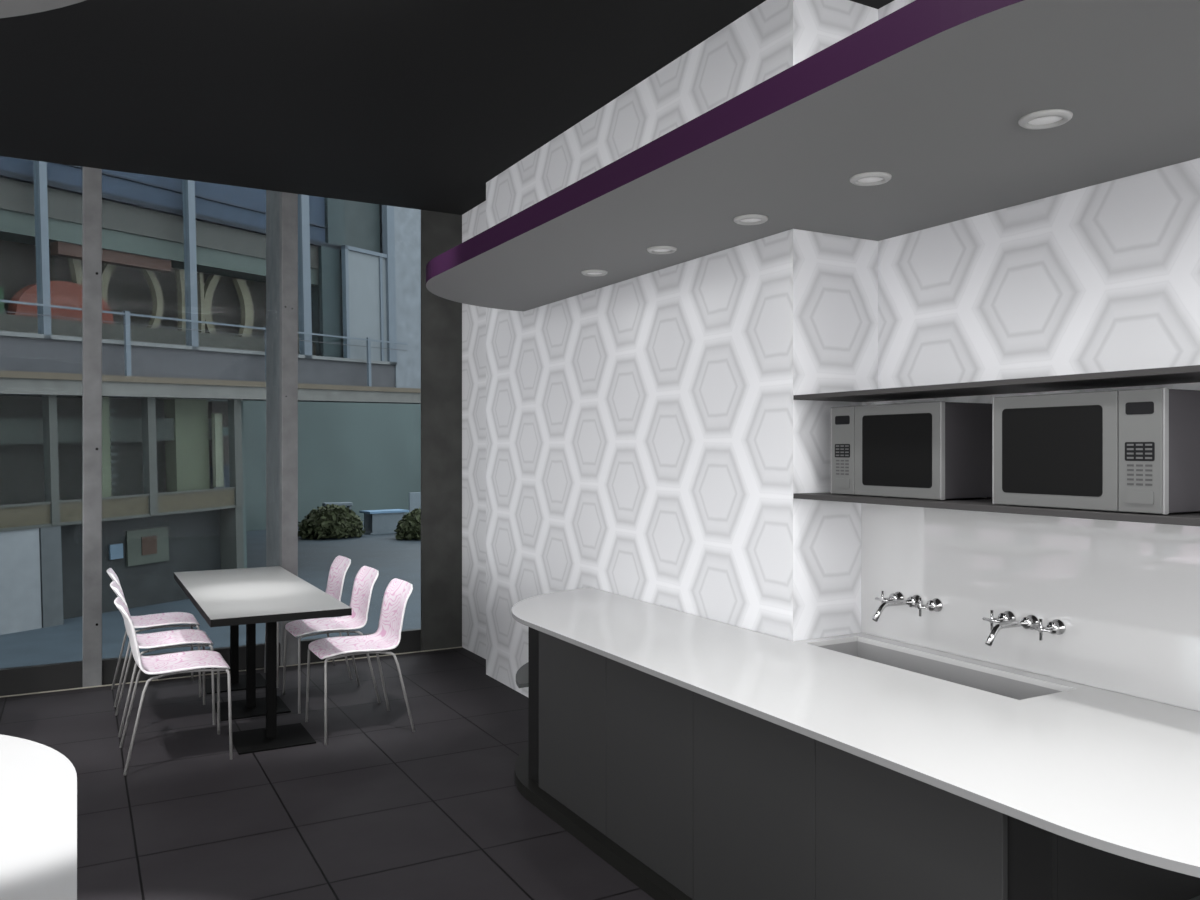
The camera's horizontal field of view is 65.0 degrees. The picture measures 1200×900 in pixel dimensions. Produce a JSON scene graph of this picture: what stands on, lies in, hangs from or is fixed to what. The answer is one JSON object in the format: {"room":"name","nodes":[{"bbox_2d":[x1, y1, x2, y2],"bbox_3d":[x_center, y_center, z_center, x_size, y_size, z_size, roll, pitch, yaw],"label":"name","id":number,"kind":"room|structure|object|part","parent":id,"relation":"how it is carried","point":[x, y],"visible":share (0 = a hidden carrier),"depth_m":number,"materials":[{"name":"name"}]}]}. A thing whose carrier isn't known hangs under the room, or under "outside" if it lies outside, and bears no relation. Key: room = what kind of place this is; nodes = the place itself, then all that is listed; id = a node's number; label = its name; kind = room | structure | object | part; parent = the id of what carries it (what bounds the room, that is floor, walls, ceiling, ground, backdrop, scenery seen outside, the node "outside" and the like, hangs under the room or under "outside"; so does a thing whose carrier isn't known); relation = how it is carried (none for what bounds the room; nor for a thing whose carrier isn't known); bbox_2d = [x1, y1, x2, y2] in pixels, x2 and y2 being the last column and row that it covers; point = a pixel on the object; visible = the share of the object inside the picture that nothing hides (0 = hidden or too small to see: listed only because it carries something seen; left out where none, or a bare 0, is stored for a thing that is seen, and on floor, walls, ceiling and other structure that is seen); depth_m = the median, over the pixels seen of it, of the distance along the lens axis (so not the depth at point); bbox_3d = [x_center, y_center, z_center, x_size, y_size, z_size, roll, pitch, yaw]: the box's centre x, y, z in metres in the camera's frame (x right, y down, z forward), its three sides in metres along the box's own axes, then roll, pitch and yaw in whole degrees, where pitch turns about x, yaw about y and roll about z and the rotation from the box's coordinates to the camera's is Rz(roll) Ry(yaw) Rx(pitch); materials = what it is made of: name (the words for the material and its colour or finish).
{"room":"office break room","nodes":[
{"label":"office break room","id":0,"kind":"room"},
{"bbox_2d":[0,0,84,17],"bbox_3d":[-1.080,-0.971,0.070,2.180,0.100,4.070,0,0,-29],"label":"ceiling canopy","id":1,"kind":"object","parent":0,"point":[8,8],"visible":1,"depth_m":1.96,"materials":[{"name":"grey paint"}]},
{"bbox_2d":[82,167,101,686],"bbox_3d":[-3.687,-0.495,6.834,0.116,4.690,0.692,0,0,-29],"label":"window mullion","id":2,"kind":"structure","parent":0,"point":[91,177],"depth_m":6.53,"materials":[{"name":"grey metal"}]},
{"bbox_2d":[0,661,82,695],"bbox_3d":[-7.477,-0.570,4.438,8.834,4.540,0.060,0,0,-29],"label":"baseboard","id":3,"kind":"structure","parent":2,"relation":"attached to","point":[65,675],"depth_m":6.44,"materials":[{"name":"grey"}]},
{"bbox_2d":[102,643,279,684],"bbox_3d":[-2.984,-0.570,6.933,1.204,4.540,0.060,0,0,-29],"label":"window","id":4,"kind":"structure","parent":2,"relation":"attached to","point":[109,665],"depth_m":6.81,"materials":[{"name":"grey"}]},
{"bbox_2d":[266,190,297,665],"bbox_3d":[-2.528,-0.495,7.477,0.118,4.690,0.692,0,0,-29],"label":"concrete column","id":5,"kind":"structure","parent":0,"point":[281,207],"depth_m":7.20,"materials":[{"name":"grey concrete"}]},
{"bbox_2d":[301,628,420,663],"bbox_3d":[-1.766,-0.570,7.609,1.340,4.540,0.060,0,0,-29],"label":"window","id":6,"kind":"structure","parent":5,"relation":"attached to","point":[410,641],"depth_m":7.64,"materials":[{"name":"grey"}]},
{"bbox_2d":[0,647,653,899],"bbox_3d":[-3.322,1.750,0.112,12.300,0.200,11.420,0,0,-29],"label":"floor","id":7,"kind":"structure","parent":0,"point":[384,809],"depth_m":4.46,"materials":[{"name":"tile"}]},
{"bbox_2d":[0,734,76,899],"bbox_3d":[-1.819,1.226,1.658,1.570,0.845,2.165,0,0,-29],"label":"countertop","id":8,"kind":"structure","parent":7,"relation":"on","point":[38,783],"depth_m":2.03,"materials":[{"name":"grey"}]},
{"bbox_2d":[107,568,201,706],"bbox_3d":[-3.016,1.228,6.357,0.556,0.847,0.522,0,0,-29],"label":"dining chair","id":9,"kind":"object","parent":7,"relation":"on","point":[158,620],"visible":0.64,"depth_m":6.33,"materials":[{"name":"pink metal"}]},
{"bbox_3d":[-3.270,1.413,6.475,0.171,0.476,0.018,0,0,-10],"label":"leg","id":10,"kind":"part","parent":9,"relation":"part of","materials":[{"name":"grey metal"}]},
{"bbox_3d":[-3.050,1.413,6.079,0.018,0.476,0.171,0,0,42],"label":"leg","id":11,"kind":"part","parent":9,"relation":"part of","materials":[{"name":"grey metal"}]},
{"bbox_3d":[-2.859,1.180,6.240,0.340,0.019,0.062,0,0,-29],"label":"seat frame","id":12,"kind":"part","parent":9,"relation":"part of","materials":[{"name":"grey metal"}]},
{"bbox_3d":[-2.897,1.413,6.683,0.023,0.475,0.067,0,0,-8],"label":"leg","id":13,"kind":"part","parent":9,"relation":"part of","materials":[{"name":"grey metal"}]},
{"bbox_3d":[-2.676,1.413,6.286,0.067,0.475,0.023,0,0,40],"label":"leg","id":14,"kind":"part","parent":9,"relation":"part of","materials":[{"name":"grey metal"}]},
{"bbox_2d":[110,581,215,737],"bbox_3d":[-2.667,1.228,5.729,0.556,0.847,0.522,0,0,-29],"label":"dining chair","id":15,"kind":"object","parent":7,"relation":"on","point":[164,639],"visible":0.68,"depth_m":5.68,"materials":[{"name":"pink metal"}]},
{"bbox_3d":[-2.921,1.413,5.847,0.171,0.476,0.018,0,0,-10],"label":"leg","id":16,"kind":"part","parent":15,"relation":"part of","materials":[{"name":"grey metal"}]},
{"bbox_3d":[-2.701,1.413,5.451,0.018,0.476,0.171,0,0,42],"label":"leg","id":17,"kind":"part","parent":15,"relation":"part of","materials":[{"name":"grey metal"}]},
{"bbox_3d":[-2.510,1.180,5.611,0.340,0.019,0.062,0,0,-29],"label":"seat frame","id":18,"kind":"part","parent":15,"relation":"part of","materials":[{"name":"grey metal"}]},
{"bbox_3d":[-2.548,1.413,6.055,0.023,0.475,0.067,0,0,-8],"label":"leg","id":19,"kind":"part","parent":15,"relation":"part of","materials":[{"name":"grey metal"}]},
{"bbox_3d":[-2.327,1.413,5.657,0.067,0.475,0.023,0,0,40],"label":"leg","id":20,"kind":"part","parent":15,"relation":"part of","materials":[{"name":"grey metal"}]},
{"bbox_2d":[114,597,232,775],"bbox_3d":[-2.319,1.228,5.101,0.556,0.847,0.522,0,0,-29],"label":"dining chair","id":21,"kind":"object","parent":7,"relation":"on","point":[178,662],"visible":1,"depth_m":5.03,"materials":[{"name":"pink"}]},
{"bbox_3d":[-2.572,1.413,5.219,0.171,0.476,0.018,0,0,-10],"label":"leg","id":22,"kind":"part","parent":21,"relation":"part of","materials":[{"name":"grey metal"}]},
{"bbox_3d":[-2.352,1.413,4.823,0.018,0.476,0.171,0,0,42],"label":"leg","id":23,"kind":"part","parent":21,"relation":"part of","materials":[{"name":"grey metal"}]},
{"bbox_3d":[-2.161,1.180,4.983,0.340,0.019,0.062,0,0,-29],"label":"seat frame","id":24,"kind":"part","parent":21,"relation":"part of","materials":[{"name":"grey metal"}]},
{"bbox_3d":[-2.199,1.413,5.427,0.023,0.475,0.067,0,0,-8],"label":"leg","id":25,"kind":"part","parent":21,"relation":"part of","materials":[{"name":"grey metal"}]},
{"bbox_3d":[-1.979,1.413,5.029,0.067,0.475,0.023,0,0,40],"label":"leg","id":26,"kind":"part","parent":21,"relation":"part of","materials":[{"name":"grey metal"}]},
{"bbox_2d":[174,566,351,754],"bbox_3d":[-2.208,1.264,5.969,0.728,0.770,2.120,0,0,-29],"label":"dining table","id":27,"kind":"object","parent":7,"relation":"on","point":[233,598],"visible":0.92,"depth_m":5.57,"materials":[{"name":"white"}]},
{"bbox_2d":[264,555,351,687],"bbox_3d":[-2.113,1.228,6.859,0.556,0.847,0.522,0,0,-29],"label":"dining chair","id":28,"kind":"object","parent":7,"relation":"on","point":[340,565],"visible":0.35,"depth_m":6.94,"materials":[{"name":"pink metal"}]},
{"bbox_3d":[-2.453,1.413,6.930,0.067,0.475,0.023,0,0,40],"label":"leg","id":29,"kind":"part","parent":28,"relation":"part of","materials":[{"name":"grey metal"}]},
{"bbox_3d":[-2.232,1.413,6.532,0.023,0.475,0.067,0,0,-8],"label":"leg","id":30,"kind":"part","parent":28,"relation":"part of","materials":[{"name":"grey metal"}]},
{"bbox_3d":[-1.860,1.413,6.740,0.171,0.476,0.018,0,0,-10],"label":"leg","id":31,"kind":"part","parent":28,"relation":"part of","materials":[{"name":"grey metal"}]},
{"bbox_2d":[283,566,380,713],"bbox_3d":[-1.764,1.228,6.230,0.556,0.847,0.522,0,0,-29],"label":"dining chair","id":32,"kind":"object","parent":7,"relation":"on","point":[365,579],"visible":0.98,"depth_m":6.25,"materials":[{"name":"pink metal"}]},
{"bbox_3d":[-2.104,1.413,6.301,0.067,0.475,0.023,0,0,40],"label":"leg","id":33,"kind":"part","parent":32,"relation":"part of","materials":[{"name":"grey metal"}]},
{"bbox_3d":[-1.883,1.413,5.904,0.023,0.475,0.067,0,0,-8],"label":"leg","id":34,"kind":"part","parent":32,"relation":"part of","materials":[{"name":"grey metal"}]},
{"bbox_3d":[-1.748,1.180,6.034,0.340,0.019,0.062,0,0,-29],"label":"seat frame","id":35,"kind":"part","parent":32,"relation":"part of","materials":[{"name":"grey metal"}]},
{"bbox_3d":[-1.730,1.413,6.508,0.018,0.476,0.171,0,0,42],"label":"leg","id":36,"kind":"part","parent":32,"relation":"part of","materials":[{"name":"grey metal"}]},
{"bbox_3d":[-1.511,1.413,6.112,0.171,0.476,0.018,0,0,-10],"label":"leg","id":37,"kind":"part","parent":32,"relation":"part of","materials":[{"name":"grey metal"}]},
{"bbox_2d":[305,578,414,744],"bbox_3d":[-1.415,1.228,5.602,0.556,0.847,0.522,0,0,-29],"label":"dining chair","id":38,"kind":"object","parent":7,"relation":"on","point":[387,636],"visible":1,"depth_m":5.63,"materials":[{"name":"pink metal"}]},
{"bbox_3d":[-1.755,1.413,5.673,0.067,0.475,0.023,0,0,40],"label":"leg","id":39,"kind":"part","parent":38,"relation":"part of","materials":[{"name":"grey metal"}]},
{"bbox_3d":[-1.535,1.413,5.276,0.023,0.475,0.067,0,0,-8],"label":"leg","id":40,"kind":"part","parent":38,"relation":"part of","materials":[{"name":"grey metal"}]},
{"bbox_3d":[-1.399,1.180,5.407,0.340,0.019,0.062,0,0,-29],"label":"seat frame","id":41,"kind":"part","parent":38,"relation":"part of","materials":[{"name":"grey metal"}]},
{"bbox_3d":[-1.382,1.413,5.880,0.018,0.476,0.171,0,0,42],"label":"leg","id":42,"kind":"part","parent":38,"relation":"part of","materials":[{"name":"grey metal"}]},
{"bbox_3d":[-1.162,1.413,5.484,0.171,0.476,0.018,0,0,-10],"label":"leg","id":43,"kind":"part","parent":38,"relation":"part of","materials":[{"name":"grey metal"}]},
{"bbox_2d":[515,627,1199,899],"bbox_3d":[0.656,1.238,3.411,0.762,0.823,4.244,0,0,-29],"label":"base cabinet","id":44,"kind":"object","parent":7,"relation":"on","point":[687,794],"visible":0.76,"depth_m":3.06,"materials":[{"name":"black"}]},
{"bbox_2d":[516,662,527,687],"bbox_3d":[-0.216,1.148,5.003,0.740,0.020,0.604,0,0,-29],"label":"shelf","id":45,"kind":"object","parent":44,"relation":"attached to","point":[522,673],"depth_m":4.71,"materials":[{"name":"grey"}]},
{"bbox_3d":[-0.124,1.209,4.157,0.020,0.762,0.646,0,0,-29],"label":"door","id":46,"kind":"part","parent":44,"relation":"part of","materials":[{"name":"grey"}]},
{"bbox_3d":[0.185,1.209,3.601,0.020,0.762,0.623,0,0,-29],"label":"door","id":47,"kind":"part","parent":44,"relation":"part of","materials":[{"name":"grey wood"}]},
{"bbox_3d":[0.489,1.209,3.053,0.020,0.762,0.626,0,0,-29],"label":"door","id":48,"kind":"part","parent":44,"relation":"part of","materials":[{"name":"grey"}]},
{"bbox_2d":[512,588,1199,877],"bbox_3d":[0.822,0.815,3.503,1.172,0.021,4.274,0,0,-29],"label":"countertop","id":49,"kind":"structure","parent":44,"relation":"on","point":[1116,773],"depth_m":2.81,"materials":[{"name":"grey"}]},
{"bbox_2d":[818,641,1061,699],"bbox_3d":[1.224,0.911,3.530,0.308,0.170,1.031,0,0,-29],"label":"sink basin","id":50,"kind":"object","parent":49,"relation":"in","point":[999,685],"visible":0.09,"depth_m":3.64,"materials":[{"name":"grey metal"}]},
{"bbox_3d":[0.798,1.209,2.497,0.020,0.762,0.642,0,0,-29],"label":"door","id":51,"kind":"part","parent":44,"relation":"part of","materials":[{"name":"grey laminate"}]},
{"bbox_2d":[421,210,461,650],"bbox_3d":[-1.302,-0.495,7.784,0.360,4.690,0.034,0,0,-29],"label":"concrete pier","id":52,"kind":"object","parent":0,"point":[441,318],"visible":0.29,"depth_m":7.75,"materials":[{"name":"grey concrete"}]},
{"bbox_2d":[0,0,893,214],"bbox_3d":[-1.422,-2.100,2.768,6.600,0.300,8.620,0,0,-29],"label":"ceiling","id":53,"kind":"structure","parent":0,"point":[413,104],"depth_m":5.04,"materials":[{"name":"black paint"}]},
{"bbox_2d":[462,0,1199,711],"bbox_3d":[1.151,-0.150,4.024,0.681,3.600,8.920,0,0,-29],"label":"wall","id":54,"kind":"structure","parent":0,"point":[646,438],"depth_m":4.24,"materials":[{"name":"paper"}]},
{"bbox_2d":[0,647,461,696],"bbox_3d":[-6.307,1.647,4.974,11.800,0.005,0.017,0,0,-29],"label":"trim","id":55,"kind":"structure","parent":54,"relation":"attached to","point":[452,647],"depth_m":6.83,"materials":[{"name":"beige"}]},
{"bbox_2d":[426,0,1199,310],"bbox_3d":[0.552,-0.965,3.921,1.436,0.112,5.202,0,0,-29],"label":"ceiling canopy","id":56,"kind":"object","parent":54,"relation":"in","point":[1044,119],"depth_m":2.88,"materials":[{"name":"grey paint"}]},
{"bbox_3d":[-0.029,-0.915,4.903,0.138,0.012,0.138,0,0,-29],"label":"downlight","id":57,"kind":"part","parent":56,"relation":"part of","materials":[{"name":"white plastic"}]},
{"bbox_3d":[0.285,-0.915,4.339,0.138,0.012,0.138,0,0,-29],"label":"downlight","id":58,"kind":"part","parent":56,"relation":"part of","materials":[{"name":"white plastic"}]},
{"bbox_3d":[0.603,-0.915,3.766,0.138,0.012,0.138,0,0,-29],"label":"downlight","id":59,"kind":"part","parent":56,"relation":"part of","materials":[{"name":"white metal"}]},
{"bbox_3d":[0.552,-0.971,3.921,1.436,0.100,5.202,0,0,-29],"label":"ceiling canopy","id":60,"kind":"part","parent":56,"relation":"part of","materials":[{"name":"grey paint"}]},
{"bbox_3d":[0.918,-0.915,3.198,0.138,0.012,0.138,0,0,-29],"label":"downlight","id":61,"kind":"part","parent":56,"relation":"part of","materials":[{"name":"white metal"}]},
{"bbox_2d":[793,365,1199,401],"bbox_3d":[1.858,-0.215,2.548,0.484,0.019,3.452,0,0,-29],"label":"wall shelf","id":62,"kind":"object","parent":54,"relation":"attached to","point":[1180,374],"visible":0.81,"depth_m":3.12,"materials":[{"name":"grey"}]},
{"bbox_2d":[793,492,1199,526],"bbox_3d":[1.817,0.197,2.526,0.392,0.021,3.452,0,0,-29],"label":"wall shelf","id":63,"kind":"object","parent":54,"relation":"attached to","point":[969,504],"visible":0.76,"depth_m":3.05,"materials":[{"name":"grey"}]},
{"bbox_2d":[831,401,991,499],"bbox_3d":[1.229,0.007,3.696,0.343,0.356,0.566,0,0,-29],"label":"microwave oven","id":64,"kind":"object","parent":63,"relation":"on","point":[938,450],"visible":0.97,"depth_m":3.49,"materials":[{"name":"grey metal"}]},
{"bbox_3d":[0.988,0.005,3.806,0.022,0.353,0.128,0,0,-29],"label":"control panel","id":65,"kind":"part","parent":64,"relation":"part of","materials":[{"name":"grey metal"}]},
{"bbox_3d":[1.123,0.005,3.563,0.022,0.353,0.424,0,0,-29],"label":"door","id":66,"kind":"part","parent":64,"relation":"part of","materials":[{"name":"grey metal"}]},
{"bbox_2d":[992,388,1199,514],"bbox_3d":[1.583,0.007,2.955,0.343,0.356,0.566,0,0,-29],"label":"microwave oven","id":67,"kind":"object","parent":63,"relation":"on","point":[1135,450],"visible":1,"depth_m":2.79,"materials":[{"name":"grey metal"}]},
{"bbox_3d":[1.414,0.005,2.935,0.022,0.353,0.424,0,0,-29],"label":"door","id":68,"kind":"part","parent":67,"relation":"part of","materials":[{"name":"grey metal"}]},
{"bbox_3d":[1.549,0.005,2.692,0.022,0.353,0.128,0,0,-29],"label":"control panel","id":69,"kind":"part","parent":67,"relation":"part of","materials":[{"name":"grey metal"}]},
{"bbox_2d":[861,503,1199,710],"bbox_3d":[1.986,0.505,2.620,0.006,0.596,3.454,0,0,-29],"label":"backsplash panel","id":70,"kind":"object","parent":54,"relation":"attached to","point":[1126,595],"visible":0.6,"depth_m":3.33,"materials":[{"name":"grey glass"}]},
{"bbox_2d":[872,591,942,621],"bbox_3d":[1.192,0.636,3.790,0.246,0.100,0.273,0,0,-29],"label":"tap","id":71,"kind":"object","parent":70,"relation":"attached to","point":[897,598],"visible":1,"depth_m":3.76,"materials":[{"name":"silver metal"}]},
{"bbox_3d":[1.189,0.623,3.902,0.067,0.074,0.074,0,0,-29],"label":"cross handle","id":72,"kind":"part","parent":71,"relation":"part of","materials":[{"name":"silver metal"}]},
{"bbox_3d":[1.175,0.647,3.784,0.212,0.076,0.022,0,0,-29],"label":"spout","id":73,"kind":"part","parent":71,"relation":"part of","materials":[{"name":"silver metal"}]},
{"bbox_3d":[1.285,0.623,3.729,0.067,0.074,0.074,0,0,-29],"label":"cross handle","id":74,"kind":"part","parent":71,"relation":"part of","materials":[{"name":"silver metal"}]},
{"bbox_2d":[982,610,1065,645],"bbox_3d":[1.450,0.636,3.325,0.246,0.100,0.273,0,0,-29],"label":"tap","id":75,"kind":"object","parent":70,"relation":"attached to","point":[1007,619],"visible":1,"depth_m":3.31,"materials":[{"name":"silver metal"}]},
{"bbox_3d":[1.447,0.623,3.437,0.067,0.074,0.074,0,0,-29],"label":"cross handle","id":76,"kind":"part","parent":75,"relation":"part of","materials":[{"name":"silver metal"}]},
{"bbox_3d":[1.433,0.647,3.319,0.212,0.076,0.022,0,0,-29],"label":"spout","id":77,"kind":"part","parent":75,"relation":"part of","materials":[{"name":"silver metal"}]},
{"bbox_3d":[1.543,0.623,3.263,0.067,0.074,0.074,0,0,-29],"label":"cross handle","id":78,"kind":"part","parent":75,"relation":"part of","materials":[{"name":"silver metal"}]},
{"label":"outside","id":79,"kind":"structure","parent":0,"visible":0},
{"bbox_2d":[0,520,420,668],"bbox_3d":[-19.075,3.400,39.507,85.000,0.200,72.400,0,0,-29],"label":"ground","id":80,"kind":"structure","parent":79,"point":[393,558],"depth_m":19.49,"materials":[{"name":"grey concrete"}]},
{"bbox_2d":[0,156,420,634],"bbox_3d":[-12.506,-2.910,27.736,14.350,14.200,50.000,0,2,28],"label":"office building","id":81,"kind":"structure","parent":80,"relation":"on","point":[184,261],"depth_m":20.35,"materials":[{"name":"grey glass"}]},
{"bbox_3d":[-13.144,1.181,11.956,0.020,0.050,21.300,0,2,28],"label":"window band trim","id":82,"kind":"part","parent":81,"relation":"part of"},
{"bbox_3d":[-13.134,1.595,11.964,0.030,0.060,21.300,0,2,28],"label":"window band trim","id":83,"kind":"part","parent":81,"relation":"part of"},
{"bbox_3d":[-9.315,-2.078,18.572,0.060,1.280,0.100,0,2,28],"label":"post","id":84,"kind":"part","parent":81,"relation":"part of","materials":[{"name":"grey metal"}]},
{"bbox_2d":[126,526,168,566],"bbox_3d":[-9.511,2.040,19.813,0.050,0.730,0.970,0,2,28],"label":"poster","id":85,"kind":"object","parent":81,"relation":"attached to","point":[146,546],"depth_m":19.78,"materials":[{"name":"beige paper"}]},
{"bbox_2d":[141,535,156,554],"bbox_3d":[-9.476,2.025,19.805,0.020,0.380,0.350,0,2,28],"label":"picture","id":86,"kind":"object","parent":81,"relation":"attached to","point":[148,542],"depth_m":19.80},
{"bbox_3d":[-12.641,-4.861,13.585,0.220,0.110,25.000,0,2,28],"label":"cornice","id":87,"kind":"part","parent":81,"relation":"part of","materials":[{"name":"grey concrete"}]},
{"bbox_3d":[-12.616,-5.310,13.557,0.050,0.030,25.000,0,2,28],"label":"cornice","id":88,"kind":"part","parent":81,"relation":"part of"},
{"bbox_3d":[-12.141,-1.972,14.389,0.610,0.080,26.720,0,2,28],"label":"sill","id":89,"kind":"part","parent":81,"relation":"part of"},
{"bbox_3d":[-11.634,-2.514,14.204,0.020,0.040,26.900,0,2,28],"label":"railing","id":90,"kind":"part","parent":81,"relation":"part of","materials":[{"name":"grey metal"}]},
{"bbox_2d":[212,414,223,486],"bbox_3d":[-8.572,0.028,21.123,0.100,1.640,0.200,0,2,28],"label":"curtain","id":91,"kind":"object","parent":81,"relation":"hanging from","point":[217,434],"depth_m":21.06,"materials":[{"name":"fabric"}]},
{"bbox_3d":[-8.904,1.083,22.257,0.150,1.400,0.630,0,2,28],"label":"door","id":92,"kind":"part","parent":81,"relation":"part of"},
{"bbox_3d":[-7.656,-2.180,21.697,0.060,1.280,0.100,0,2,28],"label":"post","id":93,"kind":"part","parent":81,"relation":"part of","materials":[{"name":"grey metal"}]},
{"bbox_3d":[-6.251,-3.768,25.112,0.100,2.920,1.560,0,2,28],"label":"door panel","id":94,"kind":"part","parent":81,"relation":"part of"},
{"bbox_3d":[-6.058,-2.280,24.708,0.060,1.280,0.100,0,2,28],"label":"post","id":95,"kind":"part","parent":81,"relation":"part of","materials":[{"name":"grey metal"}]},
{"bbox_2d":[298,504,365,539],"bbox_3d":[-10.042,2.691,35.163,2.523,1.338,2.142,0,0,-29],"label":"bush","id":96,"kind":"object","parent":80,"relation":"on","point":[328,521],"visible":1,"depth_m":34.55,"materials":[{"name":"green plant"}]},
{"bbox_2d":[322,502,352,509],"bbox_3d":[-10.489,2.720,37.640,1.100,1.160,0.500,0,0,-29],"label":"bench","id":97,"kind":"object","parent":80,"relation":"on","point":[348,504],"visible":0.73,"depth_m":37.57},
{"bbox_2d":[359,509,408,534],"bbox_3d":[-8.498,2.860,37.144,1.700,0.880,0.900,0,0,-40],"label":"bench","id":98,"kind":"object","parent":80,"relation":"on","point":[386,521],"visible":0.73,"depth_m":36.85,"materials":[{"name":"grey concrete"}]},
{"bbox_2d":[394,507,420,539],"bbox_3d":[-6.540,2.748,34.824,2.202,1.189,1.846,0,0,-29],"label":"bush","id":99,"kind":"object","parent":80,"relation":"on","point":[409,527],"visible":0.41,"depth_m":34.14,"materials":[{"name":"green plant"}]},
{"bbox_2d":[409,492,420,512],"bbox_3d":[-7.413,2.550,38.896,0.720,1.500,0.710,0,0,-40],"label":"garden chair","id":100,"kind":"object","parent":80,"relation":"on","point":[414,497],"visible":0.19,"depth_m":39.03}
]}

